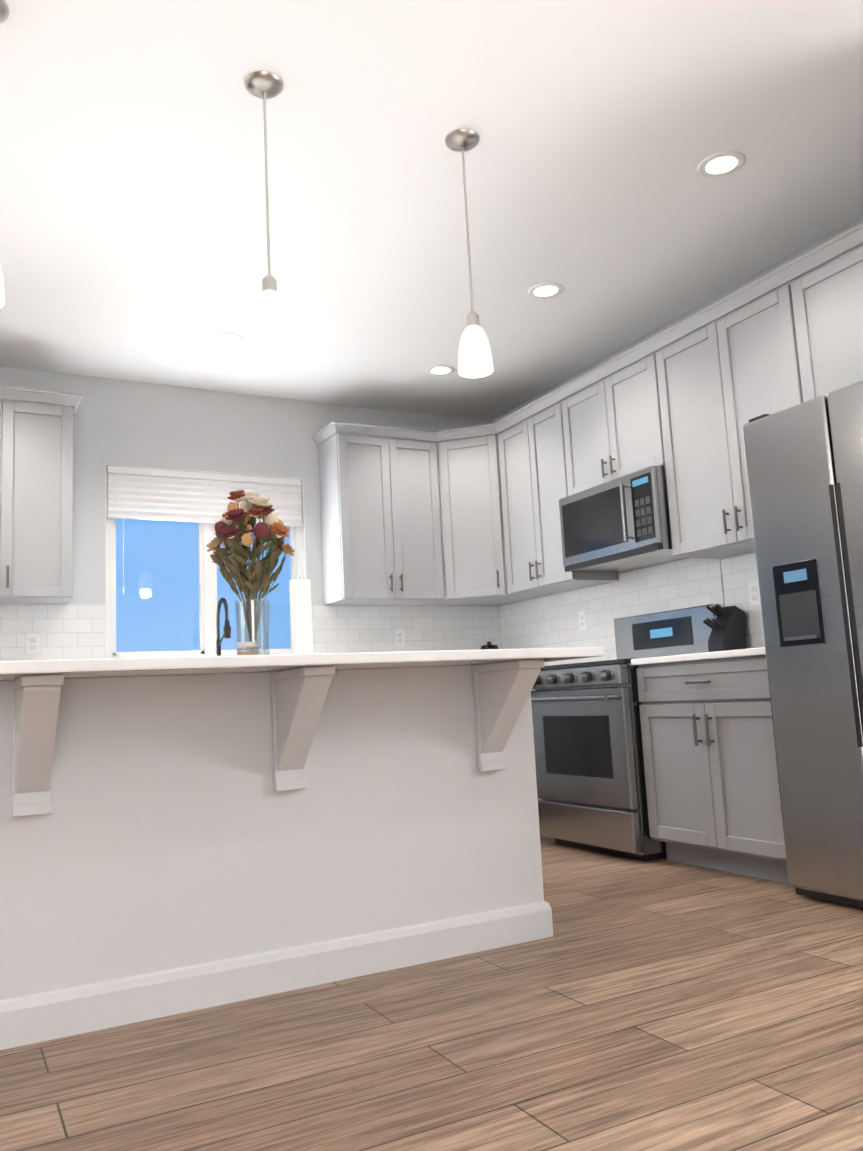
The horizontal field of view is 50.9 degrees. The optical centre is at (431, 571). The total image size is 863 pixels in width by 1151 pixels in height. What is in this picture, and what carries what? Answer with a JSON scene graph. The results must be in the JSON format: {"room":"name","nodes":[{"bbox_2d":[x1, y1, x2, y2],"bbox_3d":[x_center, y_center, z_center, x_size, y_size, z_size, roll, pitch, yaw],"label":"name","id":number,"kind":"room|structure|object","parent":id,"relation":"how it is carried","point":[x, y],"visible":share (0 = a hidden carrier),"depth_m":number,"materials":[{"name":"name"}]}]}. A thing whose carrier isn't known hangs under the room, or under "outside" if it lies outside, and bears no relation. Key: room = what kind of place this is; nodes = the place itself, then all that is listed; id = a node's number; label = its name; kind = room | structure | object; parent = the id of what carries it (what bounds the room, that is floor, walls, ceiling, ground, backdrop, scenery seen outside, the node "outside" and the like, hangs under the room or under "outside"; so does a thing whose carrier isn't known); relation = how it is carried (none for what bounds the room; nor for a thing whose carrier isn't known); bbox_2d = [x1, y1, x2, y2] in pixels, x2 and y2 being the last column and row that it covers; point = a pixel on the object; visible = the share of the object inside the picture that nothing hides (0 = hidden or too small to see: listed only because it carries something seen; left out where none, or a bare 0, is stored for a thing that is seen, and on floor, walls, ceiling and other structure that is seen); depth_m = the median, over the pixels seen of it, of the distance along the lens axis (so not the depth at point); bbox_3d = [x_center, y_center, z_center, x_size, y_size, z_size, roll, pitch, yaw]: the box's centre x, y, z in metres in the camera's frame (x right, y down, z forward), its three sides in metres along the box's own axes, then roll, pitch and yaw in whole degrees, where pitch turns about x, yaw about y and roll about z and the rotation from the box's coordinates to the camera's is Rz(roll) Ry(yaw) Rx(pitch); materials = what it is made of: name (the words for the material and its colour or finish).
{"room":"kitchen","nodes":[
{"label":"kitchen","id":0,"kind":"room"},
{"bbox_2d":[0,366,501,648],"bbox_3d":[-3.461,0.190,4.377,9.150,2.740,0.150,1,-9,-28],"label":"wall","id":1,"kind":"structure","parent":0,"point":[127,422],"depth_m":5.51,"materials":[{"name":"grey paint"}]},
{"bbox_2d":[0,400,72,603],"bbox_3d":[-2.287,-0.368,4.801,0.700,1.040,0.362,1,-9,-28],"label":"upper cabinet","id":2,"kind":"object","parent":1,"relation":"attached to","point":[36,503],"visible":1,"depth_m":4.76,"materials":[{"name":"grey paint"}]},
{"bbox_2d":[0,385,82,416],"bbox_3d":[-2.312,-0.913,4.872,0.784,0.059,0.370,1,-9,-28],"label":"crown molding","id":3,"kind":"structure","parent":2,"relation":"attached to","point":[73,400],"depth_m":4.81,"materials":[{"name":"grey paint"}]},
{"bbox_2d":[105,464,305,657],"bbox_3d":[-1.353,-0.037,5.514,1.210,1.155,0.138,1,-9,-28],"label":"window","id":4,"kind":"structure","parent":1,"relation":"in","point":[207,588],"depth_m":5.46,"materials":[{"name":"white"}]},
{"bbox_2d":[107,466,302,593],"bbox_3d":[-1.349,-0.233,5.514,1.186,0.753,0.038,1,-9,-28],"label":"window blind","id":5,"kind":"object","parent":4,"relation":"attached to","point":[156,494],"visible":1,"depth_m":5.47,"materials":[{"name":"white plastic"}]},
{"bbox_2d":[0,604,500,660],"bbox_3d":[-1.091,0.440,5.510,3.568,0.484,0.007,1,-9,-28],"label":"backsplash","id":6,"kind":"structure","parent":1,"relation":"attached to","point":[71,631],"depth_m":5.80,"materials":[{"name":"tile"}]},
{"bbox_2d":[25,634,39,654],"bbox_3d":[-2.170,0.393,4.933,0.070,0.114,0.006,1,-9,-28],"label":"electrical outlet","id":7,"kind":"object","parent":6,"relation":"attached to","point":[32,645],"visible":1,"depth_m":4.93,"materials":[{"name":"white plastic"}]},
{"bbox_2d":[394,630,404,646],"bbox_3d":[-0.209,0.436,5.974,0.070,0.114,0.006,1,-9,-28],"label":"electrical outlet","id":8,"kind":"object","parent":6,"relation":"attached to","point":[399,639],"visible":1,"depth_m":5.97,"materials":[{"name":"white plastic"}]},
{"bbox_2d":[318,433,443,604],"bbox_3d":[-0.317,-0.324,5.847,0.702,1.040,0.362,1,-9,-28],"label":"upper cabinet","id":9,"kind":"object","parent":1,"relation":"attached to","point":[380,523],"visible":1,"depth_m":5.71,"materials":[{"name":"grey paint"}]},
{"bbox_2d":[0,836,862,1150],"bbox_3d":[-1.025,1.020,0.874,10.500,0.100,8.300,1,-9,-28],"label":"floor","id":10,"kind":"structure","parent":0,"point":[632,1004],"depth_m":2.05,"materials":[{"name":"brown wood"}]},
{"bbox_2d":[0,660,552,1049],"bbox_3d":[-0.794,0.796,2.945,2.111,0.884,1.544,1,-9,-28],"label":"kitchen island","id":11,"kind":"object","parent":10,"relation":"on","point":[173,844],"visible":0.98,"depth_m":2.54,"materials":[{"name":"white paint"}]},
{"bbox_2d":[0,647,604,680],"bbox_3d":[-0.810,0.334,2.941,2.190,0.029,1.590,1,-9,-28],"label":"island countertop","id":12,"kind":"structure","parent":11,"relation":"on","point":[101,668],"depth_m":2.33,"materials":[{"name":"white stone"}]},
{"bbox_2d":[237,642,258,654],"bbox_3d":[-0.629,0.286,3.103,0.076,0.090,0.076,1,-9,-28],"label":"jar","id":13,"kind":"object","parent":12,"relation":"on","point":[247,645],"visible":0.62,"depth_m":3.08,"materials":[{"name":"clear glass"}]},
{"bbox_2d":[206,490,294,654],"bbox_3d":[-0.644,0.027,3.263,0.310,0.647,0.307,1,-9,-28],"label":"flower bouquet","id":14,"kind":"object","parent":12,"relation":"on","point":[234,526],"visible":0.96,"depth_m":3.21,"materials":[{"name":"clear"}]},
{"bbox_2d":[289,579,312,653],"bbox_3d":[-0.452,0.172,3.147,0.075,0.309,0.075,1,-9,-28],"label":"paper towel roll","id":15,"kind":"object","parent":12,"relation":"on","point":[301,617],"visible":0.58,"depth_m":3.12,"materials":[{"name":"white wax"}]},
{"bbox_2d":[531,604,720,860],"bbox_3d":[0.972,0.788,4.613,0.737,1.175,0.775,1,-9,-28],"label":"range","id":16,"kind":"object","parent":10,"relation":"on","point":[590,771],"visible":0.65,"depth_m":4.42,"materials":[{"name":"silver metal"}]},
{"bbox_2d":[636,655,788,883],"bbox_3d":[1.413,0.816,3.907,0.652,0.884,0.830,1,-9,-28],"label":"base cabinet","id":17,"kind":"object","parent":10,"relation":"on","point":[711,779],"visible":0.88,"depth_m":3.76,"materials":[{"name":"grey paint"}]},
{"bbox_2d":[631,647,765,664],"bbox_3d":[1.055,0.468,4.606,0.642,0.029,2.294,1,-9,-28],"label":"countertop","id":18,"kind":"structure","parent":17,"relation":"on","point":[760,651],"depth_m":3.79,"materials":[{"name":"white stone"}]},
{"bbox_2d":[703,604,746,651],"bbox_3d":[1.404,0.278,4.357,0.213,0.242,0.100,1,-9,-28],"label":"knife block","id":19,"kind":"object","parent":18,"relation":"on","point":[727,626],"visible":0.92,"depth_m":4.33,"materials":[{"name":"black"}]},
{"bbox_2d":[743,380,862,907],"bbox_3d":[1.767,0.237,3.155,0.702,1.790,0.940,1,-9,-28],"label":"fridge","id":20,"kind":"object","parent":10,"relation":"on","point":[804,461],"visible":1,"depth_m":3.20,"materials":[{"name":"grey metal"}]},
{"bbox_3d":[-1.994,1.077,4.553,1.060,0.884,0.652,1,-9,-28],"label":"drawer","id":21,"kind":"object","parent":10,"relation":"on","visible":0},
{"bbox_2d":[216,598,230,655],"bbox_3d":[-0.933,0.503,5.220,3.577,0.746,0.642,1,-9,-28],"label":"faucet","id":22,"kind":"object","parent":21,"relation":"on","point":[227,630],"depth_m":5.26,"materials":[{"name":"black metal"}]},
{"bbox_2d":[0,0,862,421],"bbox_3d":[-1.167,-1.790,1.260,10.500,0.100,8.300,1,-9,-28],"label":"ceiling","id":23,"kind":"structure","parent":0,"point":[132,208],"depth_m":3.45,"materials":[{"name":"white paint"}]},
{"bbox_2d":[0,0,9,307],"bbox_3d":[-1.212,-1.139,2.447,0.124,0.860,0.124,1,-9,-28],"label":"pendant light","id":24,"kind":"object","parent":23,"relation":"hanging from","point":[4,11],"visible":1,"depth_m":2.49,"materials":[{"name":"silver metal"}]},
{"bbox_2d":[210,332,243,345],"bbox_3d":[-1.095,-1.246,4.853,0.180,0.006,0.180,1,-9,-28],"label":"recessed light","id":25,"kind":"object","parent":23,"relation":"in","point":[225,338],"visible":1,"depth_m":4.85,"materials":[{"name":"white"}]},
{"bbox_2d":[244,71,290,349],"bbox_3d":[-0.510,-1.123,2.820,0.124,0.860,0.124,1,-9,-28],"label":"pendant light","id":26,"kind":"object","parent":23,"relation":"hanging from","point":[270,327],"visible":1,"depth_m":2.79,"materials":[{"name":"white glass"}]},
{"bbox_2d":[425,365,454,375],"bbox_3d":[0.053,-1.218,5.485,0.180,0.006,0.180,1,-9,-28],"label":"recessed light","id":27,"kind":"object","parent":23,"relation":"in","point":[438,370],"visible":1,"depth_m":5.48,"materials":[{"name":"white"}]},
{"bbox_2d":[445,129,492,377],"bbox_3d":[0.130,-1.109,3.160,0.124,0.860,0.124,1,-9,-28],"label":"pendant light","id":28,"kind":"object","parent":23,"relation":"hanging from","point":[475,360],"visible":1,"depth_m":3.12,"materials":[{"name":"white glass"}]},
{"bbox_2d":[528,282,563,298],"bbox_3d":[0.563,-1.383,4.467,0.180,0.006,0.180,1,-9,-28],"label":"recessed light","id":29,"kind":"object","parent":23,"relation":"in","point":[547,290],"visible":1,"depth_m":4.46,"materials":[{"name":"white"}]},
{"bbox_2d":[697,150,745,177],"bbox_3d":[1.104,-1.550,3.455,0.180,0.006,0.180,1,-9,-28],"label":"recessed light","id":30,"kind":"object","parent":23,"relation":"in","point":[721,164],"visible":1,"depth_m":3.45,"materials":[{"name":"white"}]},
{"bbox_2d":[480,642,498,649],"bbox_3d":[0.379,0.563,5.955,0.216,0.214,0.216,1,-9,-28],"label":"kettle","id":31,"kind":"object","parent":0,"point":[488,646],"visible":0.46,"depth_m":5.94,"materials":[{"name":"black metal"}]},
{"bbox_2d":[488,215,862,575],"bbox_3d":[1.504,-0.027,4.633,0.150,2.740,4.100,1,-9,-28],"label":"wall","id":32,"kind":"structure","parent":0,"point":[809,247],"depth_m":4.73,"materials":[{"name":"grey paint"}]},
{"bbox_2d":[425,435,546,604],"bbox_3d":[0.325,-0.329,6.047,0.612,1.040,0.612,1,-9,-28],"label":"upper cabinet","id":33,"kind":"object","parent":32,"relation":"attached to","point":[472,529],"visible":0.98,"depth_m":5.83,"materials":[{"name":"grey paint"}]},
{"bbox_2d":[312,222,862,445],"bbox_3d":[0.595,-1.122,4.425,1.031,0.059,3.922,1,-9,-28],"label":"crown molding","id":34,"kind":"structure","parent":33,"relation":"attached to","point":[838,245],"depth_m":4.59,"materials":[{"name":"grey paint"}]},
{"bbox_2d":[498,403,618,594],"bbox_3d":[0.739,-0.420,5.537,0.362,1.040,0.685,1,-9,-28],"label":"upper cabinet","id":35,"kind":"object","parent":32,"relation":"attached to","point":[534,487],"visible":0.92,"depth_m":5.45,"materials":[{"name":"grey paint"}]},
{"bbox_2d":[561,354,664,495],"bbox_3d":[1.074,-0.754,4.921,0.362,0.580,0.792,1,-9,-28],"label":"upper cabinet","id":36,"kind":"object","parent":32,"relation":"attached to","point":[612,427],"visible":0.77,"depth_m":4.81,"materials":[{"name":"grey paint"}]},
{"bbox_2d":[559,466,686,572],"bbox_3d":[1.062,-0.258,4.833,0.446,0.415,0.781,1,-9,-28],"label":"microwave","id":37,"kind":"object","parent":36,"relation":"attached to","point":[620,524],"visible":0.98,"depth_m":4.69,"materials":[{"name":"silver metal"}]},
{"bbox_2d":[499,552,764,665],"bbox_3d":[1.174,0.245,5.069,0.007,0.524,2.928,1,-9,-28],"label":"backsplash","id":38,"kind":"structure","parent":32,"relation":"attached to","point":[550,621],"depth_m":5.19,"materials":[{"name":"tile"}]},
{"bbox_2d":[578,611,586,630],"bbox_3d":[0.921,0.297,5.528,0.006,0.114,0.070,1,-9,-28],"label":"electrical outlet","id":39,"kind":"object","parent":38,"relation":"attached to","point":[582,621],"visible":1,"depth_m":5.52,"materials":[{"name":"white plastic"}]},
{"bbox_2d":[748,581,760,605],"bbox_3d":[1.551,0.103,4.350,0.006,0.114,0.070,1,-9,-28],"label":"electrical outlet","id":40,"kind":"object","parent":38,"relation":"attached to","point":[754,594],"visible":0.79,"depth_m":4.35,"materials":[{"name":"white plastic"}]},
{"bbox_2d":[655,284,802,558],"bbox_3d":[1.465,-0.643,4.180,0.362,1.040,0.829,1,-9,-28],"label":"upper cabinet","id":41,"kind":"object","parent":32,"relation":"attached to","point":[722,381],"visible":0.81,"depth_m":4.15,"materials":[{"name":"grey paint"}]},
{"bbox_2d":[790,245,862,401],"bbox_3d":[1.881,-0.987,3.412,0.362,0.610,0.992,1,-9,-28],"label":"upper cabinet","id":42,"kind":"object","parent":32,"relation":"attached to","point":[827,299],"visible":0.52,"depth_m":3.64,"materials":[{"name":"grey paint"}]}
]}

